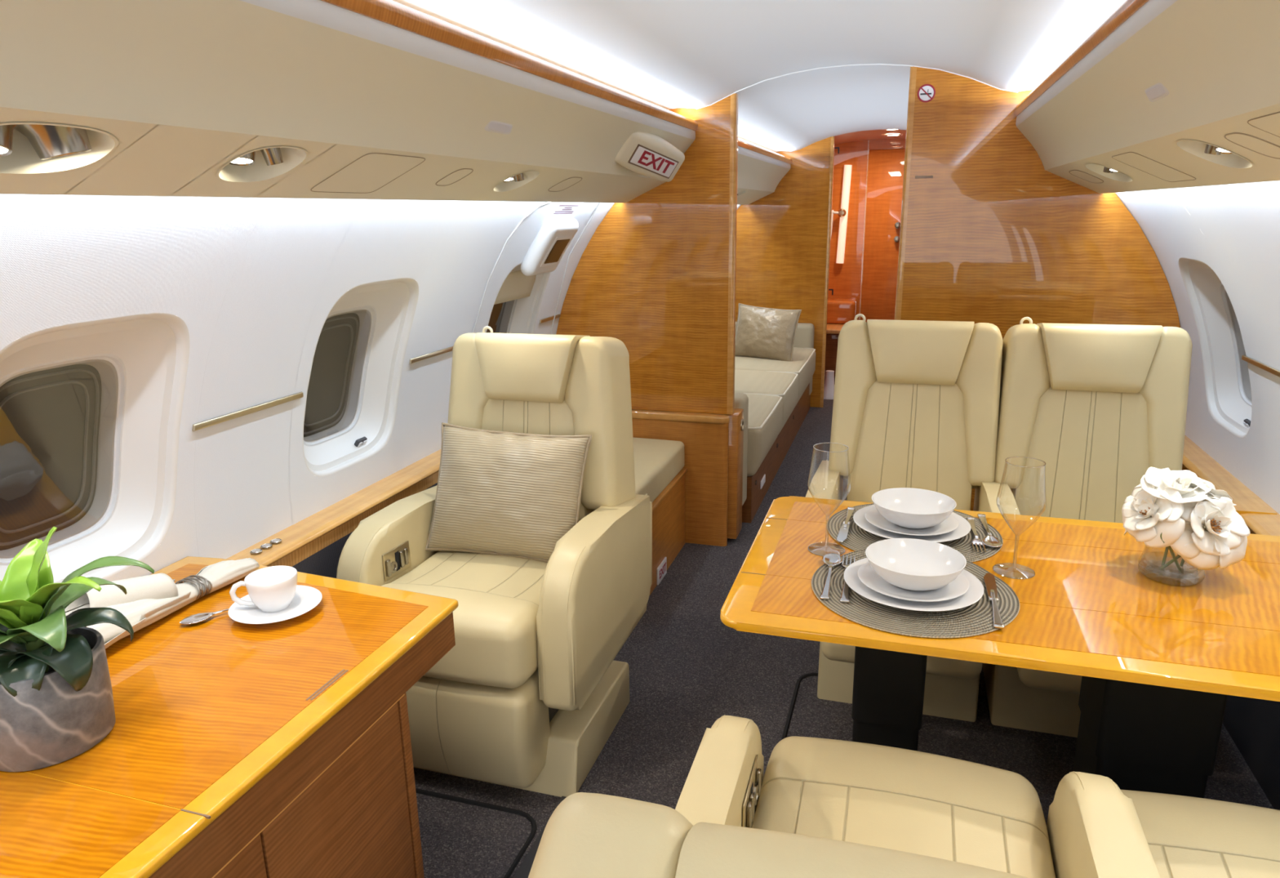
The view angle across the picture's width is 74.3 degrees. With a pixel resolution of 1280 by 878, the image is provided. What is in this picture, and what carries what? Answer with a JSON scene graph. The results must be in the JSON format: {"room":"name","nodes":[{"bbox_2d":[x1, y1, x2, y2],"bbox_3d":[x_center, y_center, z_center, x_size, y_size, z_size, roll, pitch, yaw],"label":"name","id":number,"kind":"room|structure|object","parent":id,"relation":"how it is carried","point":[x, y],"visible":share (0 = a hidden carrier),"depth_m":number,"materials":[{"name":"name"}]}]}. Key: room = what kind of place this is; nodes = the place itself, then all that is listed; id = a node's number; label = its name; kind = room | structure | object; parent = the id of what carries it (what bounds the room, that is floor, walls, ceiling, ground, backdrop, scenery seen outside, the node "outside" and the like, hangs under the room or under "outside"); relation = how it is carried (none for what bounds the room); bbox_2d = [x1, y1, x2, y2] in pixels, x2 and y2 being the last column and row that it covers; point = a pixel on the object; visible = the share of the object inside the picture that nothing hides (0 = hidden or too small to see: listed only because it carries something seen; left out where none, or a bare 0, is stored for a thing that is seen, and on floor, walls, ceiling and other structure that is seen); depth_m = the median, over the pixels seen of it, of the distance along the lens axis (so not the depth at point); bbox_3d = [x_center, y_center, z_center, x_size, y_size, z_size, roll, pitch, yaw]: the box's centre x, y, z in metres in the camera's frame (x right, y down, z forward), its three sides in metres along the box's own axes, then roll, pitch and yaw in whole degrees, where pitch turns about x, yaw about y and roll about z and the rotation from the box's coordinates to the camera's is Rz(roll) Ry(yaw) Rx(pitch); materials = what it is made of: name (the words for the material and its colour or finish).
{"room":"aircraft cabin","nodes":[
{"label":"aircraft cabin","id":0,"kind":"room"},
{"bbox_2d":[292,482,437,577],"bbox_3d":[-0.726,0.483,2.405,0.020,0.560,8.150,4,16,17],"label":"wall","id":1,"kind":"structure","parent":0,"point":[325,562],"depth_m":2.12,"materials":[{"name":"carpet"}]},
{"bbox_2d":[0,194,741,581],"bbox_3d":[-0.624,-0.219,2.179,0.379,0.910,8.150,4,16,17],"label":"wall","id":2,"kind":"structure","parent":0,"point":[254,283],"depth_m":1.82,"materials":[{"name":"plastic"}]},
{"bbox_2d":[0,122,118,174],"bbox_3d":[-0.707,-0.356,0.974,0.113,0.094,0.206,4,16,17],"label":"light","id":3,"kind":"object","parent":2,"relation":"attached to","point":[25,148],"visible":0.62,"depth_m":1.01,"materials":[{"name":"beige plastic"}]},
{"bbox_2d":[0,312,189,582],"bbox_3d":[-1.009,0.035,1.510,0.261,0.504,0.424,4,16,17],"label":"window","id":4,"kind":"structure","parent":2,"relation":"in","point":[91,411],"depth_m":1.60,"materials":[{"name":"white"}]},
{"bbox_2d":[0,364,102,550],"bbox_3d":[-1.082,0.032,1.533,0.106,0.340,0.260,4,16,17],"label":"shade","id":5,"kind":"object","parent":4,"relation":"attached to","point":[51,420],"depth_m":1.56,"materials":[{"name":"grey"}]},
{"bbox_2d":[216,146,308,182],"bbox_3d":[-0.594,-0.451,1.324,0.113,0.092,0.151,4,16,17],"label":"light","id":6,"kind":"object","parent":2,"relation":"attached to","point":[268,162],"visible":0.55,"depth_m":1.37,"materials":[{"name":"beige plastic"}]},
{"bbox_2d":[191,277,418,476],"bbox_3d":[-0.820,-0.125,2.093,0.261,0.504,0.777,4,16,17],"label":"window","id":7,"kind":"structure","parent":2,"relation":"in","point":[353,391],"depth_m":2.35,"materials":[{"name":"white"}]},
{"bbox_2d":[303,312,359,436],"bbox_3d":[-0.840,-0.173,2.279,0.106,0.340,0.260,4,16,17],"label":"shade","id":8,"kind":"object","parent":7,"relation":"attached to","point":[332,408],"depth_m":2.32,"materials":[{"name":"grey"}]},
{"bbox_2d":[226,448,440,566],"bbox_3d":[-1.158,0.541,1.111,0.099,0.100,5.480,4,16,17],"label":"side ledge","id":9,"kind":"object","parent":2,"relation":"attached to","point":[304,538],"depth_m":2.20,"materials":[{"name":"brown wood"}]},
{"bbox_2d":[0,0,697,203],"bbox_3d":[-0.740,-0.371,0.725,0.296,0.295,5.480,4,16,17],"label":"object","id":10,"kind":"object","parent":2,"relation":"attached to","point":[185,89],"depth_m":1.25,"materials":[{"name":"beige plastic"}]},
{"bbox_2d":[311,152,425,193],"bbox_3d":[-0.513,-0.503,1.604,0.140,0.065,0.202,4,16,17],"label":"access hatch","id":11,"kind":"object","parent":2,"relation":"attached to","point":[370,172],"visible":1,"depth_m":1.59,"materials":[{"name":"beige plastic"}]},
{"bbox_2d":[435,168,473,186],"bbox_3d":[-0.413,-0.583,1.881,0.075,0.036,0.078,4,16,17],"label":"valance cover","id":12,"kind":"object","parent":2,"relation":"attached to","point":[458,175],"visible":1,"depth_m":1.88,"materials":[{"name":"beige plastic"}]},
{"bbox_2d":[408,262,551,363],"bbox_3d":[-0.560,-0.345,2.895,0.261,0.504,0.900,4,16,17],"label":"window","id":13,"kind":"structure","parent":2,"relation":"in","point":[517,302],"depth_m":3.22,"materials":[{"name":"white"}]},
{"bbox_2d":[486,302,504,333],"bbox_3d":[-0.562,-0.407,3.135,0.106,0.340,0.266,4,16,17],"label":"shade","id":14,"kind":"object","parent":13,"relation":"attached to","point":[496,322],"depth_m":3.20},
{"bbox_2d":[493,270,536,304],"bbox_3d":[-0.446,-0.563,3.054,0.062,0.127,0.330,4,16,17],"label":"shade","id":15,"kind":"object","parent":13,"relation":"attached to","point":[517,285],"depth_m":3.07,"materials":[{"name":"beige plastic"}]},
{"bbox_2d":[484,120,512,134],"bbox_3d":[-0.305,-0.678,1.836,0.016,0.024,0.126,4,16,17],"label":"air vent","id":16,"kind":"object","parent":2,"relation":"attached to","point":[496,126],"visible":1,"depth_m":1.83,"materials":[{"name":"grey"}]},
{"bbox_2d":[488,121,511,133],"bbox_3d":[-0.305,-0.678,1.836,0.014,0.019,0.116,4,16,17],"label":"grille","id":17,"kind":"object","parent":16,"relation":"attached to","point":[493,126],"depth_m":1.83,"materials":[{"name":"grey"}]},
{"bbox_2d":[492,170,540,191],"bbox_3d":[-0.319,-0.683,2.170,0.113,0.092,0.151,4,16,17],"label":"light","id":18,"kind":"object","parent":2,"relation":"attached to","point":[519,180],"visible":0.43,"depth_m":2.22,"materials":[{"name":"beige plastic"}]},
{"bbox_2d":[471,201,599,333],"bbox_3d":[-0.377,-0.472,3.046,0.312,0.742,0.644,4,16,17],"label":"trim","id":19,"kind":"structure","parent":2,"relation":"attached to","point":[531,211],"depth_m":2.77,"materials":[{"name":"white"}]},
{"bbox_2d":[520,217,578,275],"bbox_3d":[-0.317,-0.677,2.975,0.144,0.190,0.240,4,16,17],"label":"handle","id":20,"kind":"object","parent":2,"relation":"attached to","point":[550,243],"visible":1,"depth_m":2.90,"materials":[{"name":"white plastic"}]},
{"bbox_2d":[551,204,579,215],"bbox_3d":[-0.259,-0.796,2.930,0.035,0.040,0.200,4,16,17],"label":"placard","id":21,"kind":"object","parent":2,"relation":"attached to","point":[561,209],"visible":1,"depth_m":2.92,"materials":[{"name":"white plastic"}]},
{"bbox_2d":[548,177,582,191],"bbox_3d":[-0.219,-0.747,2.479,0.084,0.040,0.122,4,16,17],"label":"valance cover","id":22,"kind":"object","parent":2,"relation":"attached to","point":[569,182],"visible":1,"depth_m":2.48,"materials":[{"name":"beige plastic"}]},
{"bbox_2d":[614,131,684,182],"bbox_3d":[0.012,-0.932,2.744,0.139,0.180,0.379,8,18,31],"label":"exit sign","id":23,"kind":"object","parent":2,"relation":"attached to","point":[650,155],"visible":0.72,"depth_m":2.70,"materials":[{"name":"beige plastic"}]},
{"bbox_2d":[737,137,791,204],"bbox_3d":[0.484,-1.406,4.498,0.296,0.295,2.620,4,16,17],"label":"trim","id":24,"kind":"structure","parent":2,"relation":"attached to","point":[760,170],"depth_m":4.85,"materials":[{"name":"beige plastic"}]},
{"bbox_2d":[391,0,1124,151],"bbox_3d":[0.324,-0.804,1.722,1.600,0.327,8.170,4,16,17],"label":"ceiling","id":25,"kind":"structure","parent":0,"point":[665,54],"depth_m":2.31,"materials":[{"name":"white"}]},
{"bbox_2d":[735,136,831,407],"bbox_3d":[0.845,-1.133,5.904,0.890,1.814,0.045,4,16,17],"label":"wall","id":26,"kind":"structure","parent":0,"point":[781,235],"depth_m":5.79,"materials":[{"name":"brown wood"}]},
{"bbox_2d":[819,136,835,407],"bbox_3d":[1.279,-1.105,5.771,0.022,1.814,0.045,4,16,17],"label":"trim","id":27,"kind":"structure","parent":26,"relation":"attached to","point":[832,145],"depth_m":5.74,"materials":[{"name":"brown wood"}]},
{"bbox_2d":[413,375,1274,877],"bbox_3d":[0.564,0.665,2.824,2.500,0.050,9.600,4,16,17],"label":"floor","id":28,"kind":"structure","parent":0,"point":[689,669],"depth_m":2.32,"materials":[{"name":"carpet"}]},
{"bbox_2d":[0,555,458,877],"bbox_3d":[-0.921,0.830,0.915,0.673,0.670,1.915,4,16,17],"label":"credenza","id":29,"kind":"object","parent":28,"relation":"on","point":[233,748],"visible":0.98,"depth_m":1.24,"materials":[{"name":"brown wood"}]},
{"bbox_2d":[0,526,154,771],"bbox_3d":[-0.807,0.268,1.138,0.229,0.298,0.228,5,16,22],"label":"potted plant","id":30,"kind":"object","parent":29,"relation":"on","point":[56,698],"visible":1,"depth_m":1.10,"materials":[{"name":"green plant"}]},
{"bbox_2d":[64,557,259,648],"bbox_3d":[-0.897,0.278,1.488,0.147,0.096,0.492,4,16,17],"label":"napkin","id":31,"kind":"object","parent":29,"relation":"on","point":[148,598],"visible":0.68,"depth_m":1.48,"materials":[{"name":"fabric"}]},
{"bbox_2d":[175,574,212,599],"bbox_3d":[-0.841,0.279,1.589,0.063,0.041,0.033,5,16,23],"label":"napkin ring","id":32,"kind":"object","parent":31,"relation":"attached to","point":[189,579],"visible":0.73,"depth_m":1.58,"materials":[{"name":"grey metal"}]},
{"bbox_2d":[179,608,229,623],"bbox_3d":[-0.747,0.308,1.527,0.156,0.012,0.036,-13,19,-39],"label":"spoon","id":33,"kind":"object","parent":29,"relation":"on","point":[195,618],"visible":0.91,"depth_m":1.50,"materials":[{"name":"silver metal"}]},
{"bbox_2d":[179,612,214,623],"bbox_3d":[-0.784,0.320,1.497,0.057,0.007,0.036,-13,19,-39],"label":"bowl","id":34,"kind":"object","parent":33,"relation":"on","point":[195,618],"depth_m":1.50,"materials":[{"name":"silver metal"}]},
{"bbox_2d":[227,584,322,623],"bbox_3d":[-0.658,0.305,1.529,0.157,0.017,0.157,4,16,17],"label":"saucer","id":35,"kind":"object","parent":29,"relation":"on","point":[306,597],"visible":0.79,"depth_m":1.52,"materials":[{"name":"white"}]},
{"bbox_2d":[229,565,297,612],"bbox_3d":[-0.671,0.276,1.530,0.098,0.061,0.093,4,16,17],"label":"coffee cup","id":36,"kind":"object","parent":35,"relation":"on","point":[273,588],"visible":1,"depth_m":1.51,"materials":[{"name":"white"}]},
{"bbox_2d":[415,787,537,877],"bbox_3d":[-0.609,1.008,1.520,0.466,0.010,1.126,4,16,17],"label":"trim","id":37,"kind":"structure","parent":28,"relation":"on","point":[533,823],"depth_m":1.99,"materials":[{"name":"black"}]},
{"bbox_2d":[336,325,652,796],"bbox_3d":[-0.366,0.276,2.209,0.625,1.050,0.743,4,16,17],"label":"armchair","id":38,"kind":"object","parent":28,"relation":"on","point":[531,690],"visible":0.73,"depth_m":2.08,"materials":[{"name":"leather"}]},
{"bbox_2d":[381,550,547,688],"bbox_3d":[-0.387,0.398,2.168,0.445,0.177,0.592,4,16,17],"label":"seat cushion","id":39,"kind":"object","parent":38,"relation":"on","point":[497,616],"depth_m":1.93,"materials":[{"name":"leather"}]},
{"bbox_2d":[425,422,591,562],"bbox_3d":[-0.355,0.146,2.251,0.447,0.338,0.191,3,15,13],"label":"throw pillow","id":40,"kind":"object","parent":38,"relation":"on","point":[512,494],"visible":0.94,"depth_m":2.19,"materials":[{"name":"fabric"}]},
{"bbox_2d":[513,795,565,877],"bbox_3d":[-0.381,1.039,1.387,0.033,0.004,1.400,4,16,17],"label":"trim","id":41,"kind":"structure","parent":28,"relation":"on","point":[523,871],"depth_m":1.84,"materials":[{"name":"grey"}]},
{"bbox_2d":[632,437,687,595],"bbox_3d":[-0.172,0.301,3.243,0.534,0.460,0.775,4,16,17],"label":"bench","id":42,"kind":"object","parent":28,"relation":"on","point":[660,472],"visible":0.26,"depth_m":3.26,"materials":[{"name":"brown wood"}]},
{"bbox_2d":[632,437,684,502],"bbox_3d":[-0.179,0.140,3.199,0.527,0.127,0.772,4,16,17],"label":"cushion","id":43,"kind":"object","parent":42,"relation":"on","point":[659,464],"depth_m":3.23,"materials":[{"name":"leather"}]},
{"bbox_2d":[631,408,729,546],"bbox_3d":[0.041,0.156,3.576,0.678,0.560,0.044,4,16,17],"label":"partition","id":44,"kind":"object","parent":28,"relation":"on","point":[704,436],"visible":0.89,"depth_m":3.49,"materials":[{"name":"brown wood"}]},
{"bbox_2d":[634,321,815,538],"bbox_3d":[0.476,-0.297,4.772,0.779,0.800,2.642,4,16,17],"label":"sofa","id":45,"kind":"object","parent":28,"relation":"on","point":[772,397],"visible":0.3,"depth_m":4.22,"materials":[{"name":"leather"}]},
{"bbox_2d":[745,393,782,475],"bbox_3d":[0.284,-0.050,4.110,0.725,0.242,0.692,4,16,17],"label":"seat cushion","id":46,"kind":"object","parent":45,"relation":"on","point":[765,418],"depth_m":3.88,"materials":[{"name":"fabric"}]},
{"bbox_2d":[734,368,798,434],"bbox_3d":[0.484,-0.219,4.726,0.725,0.242,0.632,4,16,17],"label":"seat cushion","id":47,"kind":"object","parent":45,"relation":"on","point":[784,384],"depth_m":4.60,"materials":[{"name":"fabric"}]},
{"bbox_2d":[734,302,801,361],"bbox_3d":[0.787,-0.663,5.321,0.434,0.358,0.176,10,18,35],"label":"throw pillow","id":48,"kind":"object","parent":45,"relation":"on","point":[762,332],"visible":0.94,"depth_m":5.25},
{"bbox_2d":[734,346,815,407],"bbox_3d":[0.719,-0.417,5.449,0.725,0.242,0.922,4,16,17],"label":"seat cushion","id":49,"kind":"object","parent":45,"relation":"on","point":[803,363],"depth_m":5.19,"materials":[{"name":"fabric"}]},
{"bbox_2d":[823,369,834,399],"bbox_3d":[1.409,-0.407,6.276,0.150,0.200,0.150,4,16,17],"label":"toilet foot","id":50,"kind":"object","parent":28,"relation":"on","point":[828,393],"visible":0.66,"depth_m":6.24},
{"bbox_2d":[528,715,1159,877],"bbox_3d":[0.289,0.627,0.957,0.580,1.003,0.996,4,16,17],"label":"armchair","id":51,"kind":"object","parent":28,"relation":"on","point":[820,807],"visible":1,"depth_m":1.16,"materials":[{"name":"leather"}]},
{"bbox_2d":[751,735,1055,877],"bbox_3d":[0.351,0.656,1.165,0.425,0.177,0.592,4,16,17],"label":"seat cushion","id":52,"kind":"object","parent":51,"relation":"on","point":[912,801],"depth_m":1.27,"materials":[{"name":"leather"}]},
{"bbox_2d":[781,671,987,739],"bbox_3d":[0.614,0.856,2.011,0.606,0.010,1.036,4,16,17],"label":"trim","id":53,"kind":"structure","parent":28,"relation":"on","point":[801,677],"depth_m":2.41,"materials":[{"name":"black"}]},
{"bbox_2d":[805,313,1020,721],"bbox_3d":[0.744,0.220,2.350,0.532,1.050,0.743,4,16,17],"label":"armchair","id":54,"kind":"object","parent":28,"relation":"on","point":[916,402],"visible":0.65,"depth_m":2.43,"materials":[{"name":"leather"}]},
{"bbox_2d":[720,495,1279,797],"bbox_3d":[0.776,0.591,1.643,1.139,0.700,0.666,4,16,17],"label":"dining table","id":55,"kind":"object","parent":28,"relation":"on","point":[1159,660],"visible":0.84,"depth_m":1.48,"materials":[{"name":"brown wood"}]},
{"bbox_2d":[807,442,851,555],"bbox_3d":[0.372,0.119,1.663,0.084,0.214,0.084,4,16,17],"label":"wine glass","id":56,"kind":"object","parent":55,"relation":"on","point":[820,553],"visible":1,"depth_m":1.68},
{"bbox_2d":[807,447,851,515],"bbox_3d":[0.371,0.084,1.654,0.084,0.141,0.084,4,16,17],"label":"bowl","id":57,"kind":"object","parent":56,"relation":"on","point":[813,447],"depth_m":1.64,"materials":[{"name":"clear glass"}]},
{"bbox_2d":[826,502,1003,562],"bbox_3d":[0.573,0.194,1.776,0.352,0.004,0.352,4,16,17],"label":"placemat","id":58,"kind":"object","parent":55,"relation":"on","point":[858,539],"visible":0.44,"depth_m":1.74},
{"bbox_2d":[836,506,854,542],"bbox_3d":[0.442,0.181,1.809,0.019,0.008,0.216,4,16,19],"label":"table knife","id":59,"kind":"object","parent":58,"relation":"on","point":[843,531],"visible":1,"depth_m":1.78,"materials":[{"name":"silver metal"}]},
{"bbox_2d":[853,504,970,542],"bbox_3d":[0.571,0.182,1.779,0.236,0.018,0.236,4,16,17],"label":"dinner plate","id":60,"kind":"object","parent":58,"relation":"on","point":[963,527],"visible":0.42,"depth_m":1.74,"materials":[{"name":"white"}]},
{"bbox_2d":[865,506,958,535],"bbox_3d":[0.570,0.176,1.778,0.188,0.018,0.188,4,16,17],"label":"salad plate","id":61,"kind":"object","parent":60,"relation":"on","point":[873,516],"visible":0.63,"depth_m":1.75,"materials":[{"name":"white"}]},
{"bbox_2d":[871,487,956,528],"bbox_3d":[0.574,0.153,1.776,0.170,0.050,0.170,4,16,17],"label":"soup bowl","id":62,"kind":"object","parent":61,"relation":"on","point":[911,508],"visible":1,"depth_m":1.81,"materials":[{"name":"white"}]},
{"bbox_2d":[977,513,1003,546],"bbox_3d":[0.724,0.190,1.759,0.040,0.008,0.198,3,16,14],"label":"spoon","id":63,"kind":"object","parent":58,"relation":"on","point":[989,540],"visible":1,"depth_m":1.71,"materials":[{"name":"silver metal"}]},
{"bbox_2d":[982,533,1003,546],"bbox_3d":[0.707,0.207,1.697,0.040,0.007,0.067,3,16,14],"label":"bowl","id":64,"kind":"object","parent":63,"relation":"on","point":[989,540],"depth_m":1.70,"materials":[{"name":"silver metal"}]},
{"bbox_2d":[811,549,1019,638],"bbox_3d":[0.485,0.266,1.504,0.352,0.008,0.352,4,16,17],"label":"placemat","id":65,"kind":"object","parent":55,"relation":"on","point":[975,619],"visible":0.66,"depth_m":1.42,"materials":[{"name":"wicker"}]},
{"bbox_2d":[819,552,843,599],"bbox_3d":[0.349,0.251,1.556,0.040,0.008,0.198,4,16,16],"label":"spoon","id":66,"kind":"object","parent":65,"relation":"on","point":[831,559],"visible":1,"depth_m":1.59,"materials":[{"name":"silver metal"}]},
{"bbox_2d":[822,552,843,566],"bbox_3d":[0.368,0.234,1.617,0.040,0.007,0.067,4,16,16],"label":"bowl","id":67,"kind":"object","parent":66,"relation":"on","point":[832,559],"depth_m":1.62,"materials":[{"name":"silver metal"}]},
{"bbox_2d":[844,557,983,611],"bbox_3d":[0.482,0.259,1.497,0.236,0.018,0.236,4,16,17],"label":"dinner plate","id":68,"kind":"object","parent":65,"relation":"on","point":[975,592],"visible":0.44,"depth_m":1.45,"materials":[{"name":"white"}]},
{"bbox_2d":[857,561,968,601],"bbox_3d":[0.482,0.253,1.495,0.188,0.018,0.188,4,16,17],"label":"salad plate","id":69,"kind":"object","parent":68,"relation":"on","point":[867,575],"visible":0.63,"depth_m":1.47,"materials":[{"name":"white"}]},
{"bbox_2d":[865,537,966,591],"bbox_3d":[0.485,0.230,1.493,0.170,0.050,0.170,4,16,17],"label":"soup bowl","id":70,"kind":"object","parent":69,"relation":"on","point":[913,564],"visible":1,"depth_m":1.53,"materials":[{"name":"white"}]},
{"bbox_2d":[983,573,1004,628],"bbox_3d":[0.609,0.274,1.454,0.019,0.008,0.216,4,16,17],"label":"table knife","id":71,"kind":"object","parent":65,"relation":"on","point":[988,578],"visible":1,"depth_m":1.45,"materials":[{"name":"silver metal"}]},
{"bbox_2d":[992,456,1046,578],"bbox_3d":[0.697,0.144,1.550,0.084,0.214,0.084,4,16,17],"label":"wine glass","id":72,"kind":"object","parent":55,"relation":"on","point":[1011,575],"visible":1,"depth_m":1.56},
{"bbox_2d":[996,459,1046,534],"bbox_3d":[0.696,0.110,1.541,0.084,0.141,0.084,4,16,17],"label":"bowl","id":73,"kind":"object","parent":72,"relation":"on","point":[1005,460],"depth_m":1.53,"materials":[{"name":"clear glass"}]},
{"bbox_2d":[1137,544,1204,586],"bbox_3d":[0.970,0.194,1.531,0.106,0.118,0.103,4,16,17],"label":"glass vase","id":74,"kind":"object","parent":55,"relation":"on","point":[1201,578],"visible":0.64,"depth_m":1.53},
{"bbox_2d":[1121,480,1185,573],"bbox_3d":[0.925,0.160,1.530,0.115,0.158,0.081,14,21,43],"label":"flower","id":75,"kind":"object","parent":74,"relation":"in","point":[1166,520],"visible":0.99,"depth_m":1.50,"materials":[{"name":"white plant"}]},
{"bbox_2d":[1131,466,1219,564],"bbox_3d":[0.973,0.145,1.545,0.141,0.175,0.144,4,16,17],"label":"rose","id":76,"kind":"object","parent":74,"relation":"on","point":[1177,479],"visible":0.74,"depth_m":1.52,"materials":[{"name":"white plant"}]},
{"bbox_2d":[1159,486,1250,569],"bbox_3d":[0.997,0.171,1.490,0.144,0.155,0.087,4,16,17],"label":"flower","id":77,"kind":"object","parent":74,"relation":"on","point":[1223,542],"visible":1,"depth_m":1.47,"materials":[{"name":"white plant"}]},
{"bbox_2d":[1179,477,1235,566],"bbox_3d":[1.019,0.150,1.545,0.114,0.164,0.122,4,16,17],"label":"rose","id":78,"kind":"object","parent":74,"relation":"on","point":[1221,492],"visible":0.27,"depth_m":1.50,"materials":[{"name":"white plant"}]},
{"bbox_2d":[982,316,1205,737],"bbox_3d":[1.202,0.251,2.210,0.503,1.050,0.743,4,16,17],"label":"armchair","id":79,"kind":"object","parent":28,"relation":"on","point":[1102,405],"visible":0.52,"depth_m":2.30,"materials":[{"name":"leather"}]},
{"bbox_2d":[1120,789,1279,877],"bbox_3d":[0.763,0.658,0.812,0.580,1.003,0.996,4,16,17],"label":"armchair","id":80,"kind":"object","parent":28,"relation":"on","point":[1186,836],"visible":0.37,"depth_m":1.18,"materials":[{"name":"leather"}]},
{"bbox_2d":[827,140,868,319],"bbox_3d":[1.416,-1.502,6.979,0.825,1.950,0.050,4,16,17],"label":"wall","id":81,"kind":"structure","parent":0,"point":[845,278],"depth_m":6.79,"materials":[{"name":"brown wood"}]},
{"bbox_2d":[824,297,857,376],"bbox_3d":[1.340,-0.832,6.790,0.735,0.555,0.640,4,16,17],"label":"vanity unit","id":82,"kind":"object","parent":81,"relation":"attached to","point":[841,310],"visible":0.23,"depth_m":6.63,"materials":[{"name":"brown wood"}]},
{"bbox_2d":[835,164,852,263],"bbox_3d":[1.635,-1.796,6.767,0.090,0.762,0.060,4,16,17],"label":"lamp","id":83,"kind":"object","parent":81,"relation":"attached to","point":[847,168],"visible":0.93,"depth_m":6.75,"materials":[{"name":"beige"}]},
{"bbox_2d":[859,138,906,322],"bbox_3d":[2.312,-1.433,6.667,1.074,1.950,0.104,4,16,17],"label":"door","id":84,"kind":"structure","parent":81,"relation":"in","point":[886,157],"depth_m":6.73,"materials":[{"name":"brown wood"}]},
{"bbox_2d":[555,66,1180,511],"bbox_3d":[0.760,-0.420,3.229,2.380,1.828,0.050,4,16,17],"label":"wall","id":85,"kind":"structure","parent":0,"point":[996,237],"depth_m":3.02,"materials":[{"name":"brown wood"}]},
{"bbox_2d":[726,93,738,413],"bbox_3d":[0.361,-0.691,3.284,0.022,1.212,0.050,4,16,17],"label":"trim","id":86,"kind":"structure","parent":85,"relation":"attached to","point":[734,97],"depth_m":3.25,"materials":[{"name":"brown wood"}]},
{"bbox_2d":[696,63,1017,109],"bbox_3d":[0.739,-1.256,2.982,1.111,0.124,0.006,4,16,17],"label":"trim","id":87,"kind":"structure","parent":85,"relation":"attached to","point":[863,64],"depth_m":2.97,"materials":[{"name":"white plastic"}]},
{"bbox_2d":[894,66,916,319],"bbox_3d":[0.964,-0.406,3.167,0.022,1.828,0.050,4,16,17],"label":"trim","id":88,"kind":"structure","parent":85,"relation":"attached to","point":[913,74],"depth_m":3.02,"materials":[{"name":"brown wood"}]},
{"bbox_2d":[917,84,935,102],"bbox_3d":[0.989,-1.193,2.914,0.059,0.059,0.003,4,16,17],"label":"no smoking sign","id":89,"kind":"object","parent":85,"relation":"attached to","point":[926,92],"visible":1,"depth_m":2.91,"materials":[{"name":"white"}]},
{"bbox_2d":[834,129,906,144],"bbox_3d":[1.729,-2.092,6.034,2.000,0.180,1.204,4,16,17],"label":"ceiling","id":90,"kind":"structure","parent":0,"point":[860,135],"depth_m":6.19,"materials":[{"name":"orange"}]},
{"bbox_2d":[1115,180,1279,514],"bbox_3d":[1.287,-0.093,1.594,0.379,0.910,8.150,4,16,17],"label":"wall","id":91,"kind":"structure","parent":0,"point":[1239,224],"depth_m":2.22,"materials":[{"name":"plastic"}]},
{"bbox_2d":[1084,163,1133,182],"bbox_3d":[1.253,-0.731,2.251,0.113,0.092,0.231,4,16,17],"label":"light","id":92,"kind":"object","parent":91,"relation":"attached to","point":[1106,171],"visible":0.41,"depth_m":2.33,"materials":[{"name":"beige plastic"}]},
{"bbox_2d":[1013,0,1279,193],"bbox_3d":[0.589,-0.283,0.318,0.296,0.295,5.480,4,16,17],"label":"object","id":93,"kind":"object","parent":91,"relation":"attached to","point":[1218,61],"depth_m":1.41,"materials":[{"name":"beige plastic"}]},
{"bbox_2d":[1111,151,1195,182],"bbox_3d":[1.138,-0.604,1.877,0.133,0.061,0.222,4,16,17],"label":"access hatch","id":94,"kind":"object","parent":91,"relation":"attached to","point":[1141,162],"visible":1,"depth_m":1.86,"materials":[{"name":"beige plastic"}]},
{"bbox_2d":[1144,82,1168,102],"bbox_3d":[0.877,-0.589,1.434,0.016,0.024,0.126,4,16,17],"label":"air vent","id":95,"kind":"object","parent":91,"relation":"attached to","point":[1157,91],"visible":1,"depth_m":1.42,"materials":[{"name":"grey"}]},
{"bbox_2d":[1146,84,1165,99],"bbox_3d":[0.876,-0.589,1.434,0.014,0.019,0.116,4,16,17],"label":"grille","id":96,"kind":"object","parent":95,"relation":"attached to","point":[1155,91],"depth_m":1.43,"materials":[{"name":"grey"}]},
{"bbox_2d":[1175,139,1253,168],"bbox_3d":[0.996,-0.514,1.459,0.113,0.092,0.168,4,16,17],"label":"light","id":97,"kind":"object","parent":91,"relation":"attached to","point":[1206,151],"visible":0.38,"depth_m":1.51,"materials":[{"name":"beige plastic"}]},
{"bbox_2d":[1177,257,1279,437],"bbox_3d":[1.681,-0.228,2.321,0.261,0.504,0.792,4,16,17],"label":"window","id":98,"kind":"structure","parent":91,"relation":"in","point":[1228,389],"depth_m":2.62,"materials":[{"name":"white"}]},
{"bbox_2d":[1182,434,1279,535],"bbox_3d":[1.038,0.717,0.447,0.099,0.100,5.480,4,16,17],"label":"trim","id":99,"kind":"structure","parent":91,"relation":"attached to","point":[1195,460],"depth_m":2.37,"materials":[{"name":"brown wood"}]},
{"bbox_2d":[1223,132,1279,159],"bbox_3d":[0.933,-0.441,1.271,0.084,0.039,0.102,4,16,17],"label":"valance cover","id":100,"kind":"object","parent":91,"relation":"attached to","point":[1255,144],"visible":1,"depth_m":1.27,"materials":[{"name":"beige plastic"}]},
{"bbox_2d":[1247,111,1279,137],"bbox_3d":[0.872,-0.379,1.058,0.138,0.064,0.242,4,16,17],"label":"access hatch","id":101,"kind":"object","parent":91,"relation":"attached to","point":[1269,123],"visible":1,"depth_m":1.14,"materials":[{"name":"beige plastic"}]},
{"bbox_2d":[1222,694,1279,809],"bbox_3d":[1.412,0.624,1.751,0.020,0.560,8.150,4,16,17],"label":"wall","id":102,"kind":"structure","parent":0,"point":[1253,724],"depth_m":2.05,"materials":[{"name":"carpet"}]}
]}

